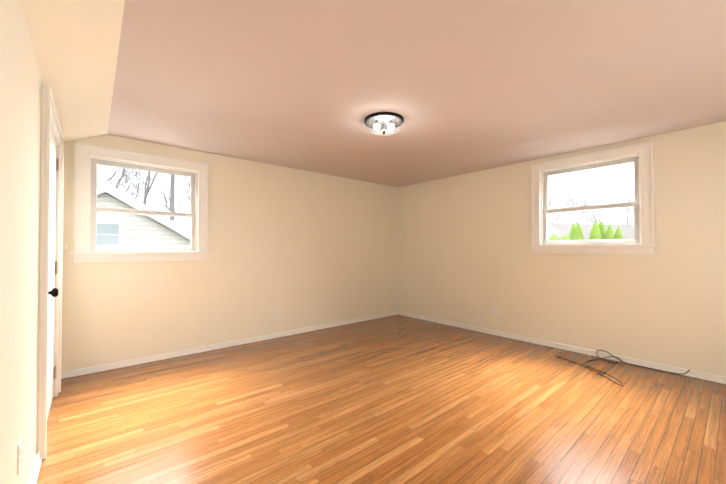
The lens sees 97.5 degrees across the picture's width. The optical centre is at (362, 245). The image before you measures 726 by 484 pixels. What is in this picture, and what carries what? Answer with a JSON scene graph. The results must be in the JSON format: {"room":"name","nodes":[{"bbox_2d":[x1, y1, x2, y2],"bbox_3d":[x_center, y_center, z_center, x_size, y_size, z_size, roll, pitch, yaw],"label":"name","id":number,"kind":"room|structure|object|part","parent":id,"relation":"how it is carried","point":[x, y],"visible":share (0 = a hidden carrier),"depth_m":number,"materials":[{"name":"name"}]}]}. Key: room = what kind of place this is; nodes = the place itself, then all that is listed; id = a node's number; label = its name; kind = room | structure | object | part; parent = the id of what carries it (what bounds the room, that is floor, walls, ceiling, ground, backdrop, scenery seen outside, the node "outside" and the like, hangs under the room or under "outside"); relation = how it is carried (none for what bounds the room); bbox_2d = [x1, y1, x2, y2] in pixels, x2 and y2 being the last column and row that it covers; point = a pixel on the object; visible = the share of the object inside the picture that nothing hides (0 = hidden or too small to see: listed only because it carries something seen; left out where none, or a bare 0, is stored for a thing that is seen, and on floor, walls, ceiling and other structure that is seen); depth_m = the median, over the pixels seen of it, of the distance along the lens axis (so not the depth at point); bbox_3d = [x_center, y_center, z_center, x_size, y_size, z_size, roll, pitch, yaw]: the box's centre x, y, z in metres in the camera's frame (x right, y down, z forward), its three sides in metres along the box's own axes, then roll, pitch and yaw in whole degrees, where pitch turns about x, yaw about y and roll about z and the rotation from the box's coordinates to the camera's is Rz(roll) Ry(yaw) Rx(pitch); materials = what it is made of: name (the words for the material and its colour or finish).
{"room":"empty bedroom","nodes":[
{"label":"empty bedroom","id":0,"kind":"room"},
{"bbox_2d":[0,0,43,483],"bbox_3d":[-1.348,-0.013,1.077,0.200,2.450,4.760,1,-1,-40],"label":"wall","id":1,"kind":"structure","parent":0,"point":[21,82],"depth_m":1.30,"materials":[{"name":"beige paint"}]},
{"bbox_2d":[17,437,21,474],"bbox_3d":[-1.447,0.886,1.343,0.008,0.124,0.076,1,-1,-40],"label":"electrical outlet","id":2,"kind":"object","parent":1,"relation":"attached to","point":[19,455],"visible":1,"depth_m":1.32,"materials":[{"name":"white plastic"}]},
{"bbox_2d":[28,450,41,483],"bbox_3d":[-0.844,1.176,0.640,0.021,0.062,3.065,1,-1,-40],"label":"baseboard","id":3,"kind":"structure","parent":1,"relation":"attached to","point":[35,471],"depth_m":1.68,"materials":[{"name":"white paint"}]},
{"bbox_2d":[37,85,63,459],"bbox_3d":[-2.270,0.154,2.188,0.236,2.146,1.126,1,-1,-40],"label":"door frame","id":4,"kind":"structure","parent":1,"relation":"attached to","point":[50,120],"depth_m":1.83,"materials":[{"name":"white paint"}]},
{"bbox_2d":[47,130,58,417],"bbox_3d":[-2.224,0.205,2.242,0.050,2.025,0.934,1,-1,-40],"label":"door","id":5,"kind":"structure","parent":1,"relation":"in","point":[51,279],"depth_m":2.38,"materials":[{"name":"white paint"}]},
{"bbox_2d":[48,288,57,296],"bbox_3d":[-1.946,0.296,1.982,0.070,0.068,0.068,1,-1,-40],"label":"door knob","id":6,"kind":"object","parent":5,"relation":"attached to","point":[53,292],"depth_m":1.98,"materials":[{"name":"black metal"}]},
{"bbox_3d":[-2.496,0.187,2.588,0.016,1.796,0.054,1,-1,-40],"label":"door hinges","id":7,"kind":"part","parent":5,"relation":"part of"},
{"bbox_2d":[20,0,124,142],"bbox_3d":[-1.209,-1.054,1.340,0.334,0.160,4.560,1,-1,-40],"label":"ceiling","id":8,"kind":"structure","parent":0,"point":[75,43],"depth_m":1.75,"materials":[{"name":"beige paint"}]},
{"bbox_2d":[61,134,397,371],"bbox_3d":[-1.147,0.031,4.503,4.944,2.450,0.200,1,-1,-40],"label":"wall","id":9,"kind":"structure","parent":0,"point":[299,248],"depth_m":4.05,"materials":[{"name":"beige paint"}]},
{"bbox_2d":[69,142,210,262],"bbox_3d":[-2.353,-0.397,3.468,1.228,1.142,0.282,1,-1,-40],"label":"window","id":10,"kind":"structure","parent":9,"relation":"in","point":[141,209],"depth_m":3.32,"materials":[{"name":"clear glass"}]},
{"bbox_3d":[-2.335,-0.398,3.447,0.935,0.928,0.074,1,-1,-40],"label":"window sash","id":11,"kind":"part","parent":10,"relation":"part of","materials":[{"name":"white wood"}]},
{"bbox_2d":[61,311,397,378],"bbox_3d":[-1.075,1.224,4.404,4.544,0.062,0.021,1,-1,-40],"label":"baseboard","id":12,"kind":"structure","parent":9,"relation":"attached to","point":[99,368],"depth_m":3.71,"materials":[{"name":"white paint"}]},
{"bbox_2d":[274,309,279,318],"bbox_3d":[-1.170,0.934,4.336,0.076,0.124,0.008,1,-1,-40],"label":"electrical outlet","id":13,"kind":"object","parent":9,"relation":"attached to","point":[276,313],"visible":1,"depth_m":4.33,"materials":[{"name":"white plastic"}]},
{"bbox_2d":[36,315,725,483],"bbox_3d":[0.395,1.293,2.674,4.944,0.120,4.960,1,-1,-40],"label":"floor","id":14,"kind":"structure","parent":0,"point":[397,399],"depth_m":2.28,"materials":[{"name":"brown wood"}]},
{"bbox_2d":[556,350,689,385],"bbox_3d":[2.462,1.193,3.141,0.753,0.090,1.019,1,-1,-40],"label":"cable","id":15,"kind":"object","parent":14,"relation":"on","point":[614,362],"visible":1,"depth_m":3.27,"materials":[{"name":"black rubber"}]},
{"bbox_2d":[108,0,725,186],"bbox_3d":[0.395,-1.177,2.705,4.944,0.120,4.960,1,-1,-40],"label":"ceiling","id":16,"kind":"structure","parent":0,"point":[461,87],"depth_m":2.14,"materials":[{"name":"beige paint"}]},
{"bbox_2d":[364,112,403,135],"bbox_3d":[0.186,-1.050,2.828,0.352,0.130,0.352,1,-1,-40],"label":"ceiling light","id":17,"kind":"object","parent":16,"relation":"attached to","point":[383,121],"visible":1,"depth_m":2.80,"materials":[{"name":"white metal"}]},
{"bbox_3d":[0.186,-1.046,2.828,0.134,0.121,0.113,1,-1,-40],"label":"stem","id":18,"kind":"part","parent":17,"relation":"part of","materials":[{"name":"white glass"}]},
{"bbox_2d":[398,121,725,376],"bbox_3d":[2.267,0.026,4.150,0.200,2.450,4.760,1,-1,-40],"label":"wall","id":19,"kind":"structure","parent":0,"point":[466,256],"depth_m":3.67,"materials":[{"name":"beige paint"}]},
{"bbox_2d":[493,307,497,316],"bbox_3d":[1.857,0.935,4.460,0.008,0.124,0.076,1,-1,-40],"label":"electrical outlet","id":20,"kind":"object","parent":19,"relation":"attached to","point":[495,312],"visible":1,"depth_m":4.46,"materials":[{"name":"white plastic"}]},
{"bbox_2d":[398,311,725,383],"bbox_3d":[2.122,1.220,4.135,0.021,0.062,4.547,1,-1,-40],"label":"baseboard","id":21,"kind":"structure","parent":19,"relation":"attached to","point":[698,374],"depth_m":3.64,"materials":[{"name":"white paint"}]},
{"bbox_2d":[528,141,658,253],"bbox_3d":[2.627,-0.474,3.715,0.282,1.142,1.228,1,-1,-40],"label":"window","id":22,"kind":"structure","parent":19,"relation":"in","point":[590,202],"depth_m":3.56,"materials":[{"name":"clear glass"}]},
{"bbox_3d":[2.606,-0.474,3.697,0.074,0.928,0.935,1,-1,-40],"label":"window sash","id":23,"kind":"part","parent":22,"relation":"part of","materials":[{"name":"white wood"}]},
{"label":"outside","id":24,"kind":"structure","parent":0,"visible":0},
{"bbox_3d":[1.348,4.377,14.038,140.000,0.200,140.000,1,-1,-40],"label":"ground","id":25,"kind":"structure","parent":24,"visible":0},
{"bbox_2d":[97,166,156,204],"bbox_3d":[-16.876,-3.247,20.570,11.502,15.313,11.946,1,-1,-40],"label":"tree","id":26,"kind":"object","parent":25,"relation":"on","point":[146,191],"depth_m":20.61,"materials":[{"name":"grey plant"}]},
{"bbox_2d":[97,165,159,195],"bbox_3d":[-21.073,-3.887,26.320,9.283,16.738,12.594,1,-1,-40],"label":"tree","id":27,"kind":"object","parent":25,"relation":"on","point":[117,185],"depth_m":28.85,"materials":[{"name":"grey plant"}]},
{"bbox_2d":[97,165,164,196],"bbox_3d":[-29.521,-3.156,33.872,14.838,15.506,8.675,1,-1,-40],"label":"tree","id":28,"kind":"object","parent":25,"relation":"on","point":[123,178],"depth_m":35.32,"materials":[{"name":"grey plant"}]},
{"bbox_2d":[97,192,190,251],"bbox_3d":[-9.384,1.403,11.383,7.200,5.680,9.000,1,-1,-40],"label":"house","id":29,"kind":"structure","parent":25,"relation":"on","point":[132,218],"depth_m":8.44,"materials":[{"name":"white"}]},
{"bbox_2d":[96,224,118,244],"bbox_3d":[-6.472,-0.270,7.964,0.580,0.540,0.010,1,-1,-40],"label":"glazing","id":30,"kind":"object","parent":29,"relation":"attached to","point":[105,228],"depth_m":8.00,"materials":[{"name":"blue"}]},
{"bbox_2d":[96,182,190,245],"bbox_3d":[-6.417,1.314,7.895,8.000,5.770,0.160,1,-1,-40],"label":"boards","id":31,"kind":"object","parent":29,"relation":"attached to","point":[185,233],"depth_m":8.18,"materials":[{"name":"white wood"}]},
{"bbox_2d":[104,166,189,218],"bbox_3d":[-22.008,-3.264,32.981,9.442,15.620,11.491,1,-1,-40],"label":"tree","id":32,"kind":"object","parent":25,"relation":"on","point":[179,201],"depth_m":32.81,"materials":[{"name":"grey plant"}]},
{"bbox_2d":[125,169,190,222],"bbox_3d":[-13.242,-3.067,25.374,9.897,15.028,10.370,1,-1,-40],"label":"tree","id":33,"kind":"object","parent":25,"relation":"on","point":[163,204],"depth_m":24.78,"materials":[{"name":"grey plant"}]},
{"bbox_2d":[170,174,174,221],"bbox_3d":[-10.882,-0.971,18.147,1.800,10.600,0.260,1,-1,-40],"label":"utility pole","id":34,"kind":"object","parent":25,"relation":"on","point":[172,190],"depth_m":18.09,"materials":[{"name":"grey wood"}]},
{"bbox_2d":[549,235,559,239],"bbox_3d":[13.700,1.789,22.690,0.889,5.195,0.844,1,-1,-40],"label":"shrub","id":35,"kind":"object","parent":25,"relation":"on","point":[555,237],"depth_m":22.53,"materials":[{"name":"green plant"}]},
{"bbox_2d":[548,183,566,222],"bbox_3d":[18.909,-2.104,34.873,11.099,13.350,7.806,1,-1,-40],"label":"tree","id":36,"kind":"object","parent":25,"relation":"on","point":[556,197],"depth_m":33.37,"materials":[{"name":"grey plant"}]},
{"bbox_2d":[551,187,588,222],"bbox_3d":[29.696,-2.491,51.607,8.716,14.521,14.077,1,-1,-40],"label":"tree","id":37,"kind":"object","parent":25,"relation":"on","point":[564,207],"depth_m":49.18,"materials":[{"name":"grey plant"}]},
{"bbox_2d":[568,222,575,239],"bbox_3d":[11.349,1.534,17.159,1.203,5.616,1.190,1,-1,-40],"label":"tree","id":38,"kind":"object","parent":25,"relation":"on","point":[570,234],"depth_m":17.06,"materials":[{"name":"green plant"}]},
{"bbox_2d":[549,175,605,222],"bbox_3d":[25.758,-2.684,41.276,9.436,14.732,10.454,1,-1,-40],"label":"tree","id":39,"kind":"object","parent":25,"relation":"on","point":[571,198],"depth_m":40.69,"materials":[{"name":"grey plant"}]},
{"bbox_2d":[573,222,583,239],"bbox_3d":[11.151,1.573,16.469,1.189,5.523,1.163,1,-1,-40],"label":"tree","id":40,"kind":"object","parent":25,"relation":"on","point":[579,236],"depth_m":16.34,"materials":[{"name":"green plant"}]},
{"bbox_2d":[551,177,609,223],"bbox_3d":[35.555,-3.083,51.957,14.010,15.761,9.424,1,-1,-40],"label":"tree","id":41,"kind":"object","parent":25,"relation":"on","point":[576,203],"depth_m":50.69,"materials":[{"name":"grey plant"}]},
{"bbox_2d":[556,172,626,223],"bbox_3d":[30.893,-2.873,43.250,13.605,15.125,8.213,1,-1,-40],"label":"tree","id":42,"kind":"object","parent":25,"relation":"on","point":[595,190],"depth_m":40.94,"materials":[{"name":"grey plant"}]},
{"bbox_2d":[589,221,601,239],"bbox_3d":[11.610,1.536,15.883,1.204,5.551,1.285,1,-1,-40],"label":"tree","id":43,"kind":"object","parent":25,"relation":"on","point":[594,232],"depth_m":15.78,"materials":[{"name":"green plant"}]},
{"bbox_2d":[558,187,633,224],"bbox_3d":[24.787,-0.899,32.012,8.406,10.914,11.155,1,-1,-40],"label":"tree","id":44,"kind":"object","parent":25,"relation":"on","point":[592,211],"depth_m":32.76,"materials":[{"name":"grey plant"}]},
{"bbox_2d":[598,220,605,238],"bbox_3d":[12.078,1.534,16.120,1.225,5.641,1.248,1,-1,-40],"label":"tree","id":45,"kind":"object","parent":25,"relation":"on","point":[602,228],"depth_m":16.01,"materials":[{"name":"green plant"}]},
{"bbox_2d":[586,177,633,224],"bbox_3d":[26.655,-1.568,30.800,10.476,12.177,8.426,1,-1,-40],"label":"tree","id":46,"kind":"object","parent":25,"relation":"on","point":[621,201],"depth_m":31.17,"materials":[{"name":"grey plant"}]},
{"bbox_2d":[605,224,614,238],"bbox_3d":[12.117,1.624,15.600,1.186,5.398,1.206,1,-1,-40],"label":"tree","id":47,"kind":"object","parent":25,"relation":"on","point":[608,235],"depth_m":15.54,"materials":[{"name":"green plant"}]},
{"bbox_2d":[587,180,633,224],"bbox_3d":[35.116,-2.566,43.375,15.496,14.462,12.084,1,-1,-40],"label":"tree","id":48,"kind":"object","parent":25,"relation":"on","point":[615,202],"depth_m":43.41,"materials":[{"name":"grey plant"}]},
{"bbox_2d":[615,226,623,238],"bbox_3d":[12.476,1.682,15.493,1.129,5.279,1.115,1,-1,-40],"label":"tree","id":49,"kind":"object","parent":25,"relation":"on","point":[619,233],"depth_m":15.44,"materials":[{"name":"green plant"}]},
{"bbox_3d":[19.522,1.377,26.624,9.000,6.120,6.000,0,-1,-12],"label":"house","id":50,"kind":"object","parent":25,"relation":"on","visible":0},
{"bbox_2d":[548,224,560,237],"bbox_3d":[14.970,-0.326,25.647,0.320,2.940,6.700,0,-1,-12],"label":"fascia board","id":51,"kind":"object","parent":50,"relation":"attached to","point":[554,231],"depth_m":24.98,"materials":[{"name":"white wood"}]},
{"bbox_2d":[548,223,633,239],"bbox_3d":[19.522,-0.398,26.647,9.600,2.750,6.700,0,-1,-12],"label":"house roof","id":52,"kind":"structure","parent":50,"relation":"on","point":[586,231],"depth_m":25.77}
]}

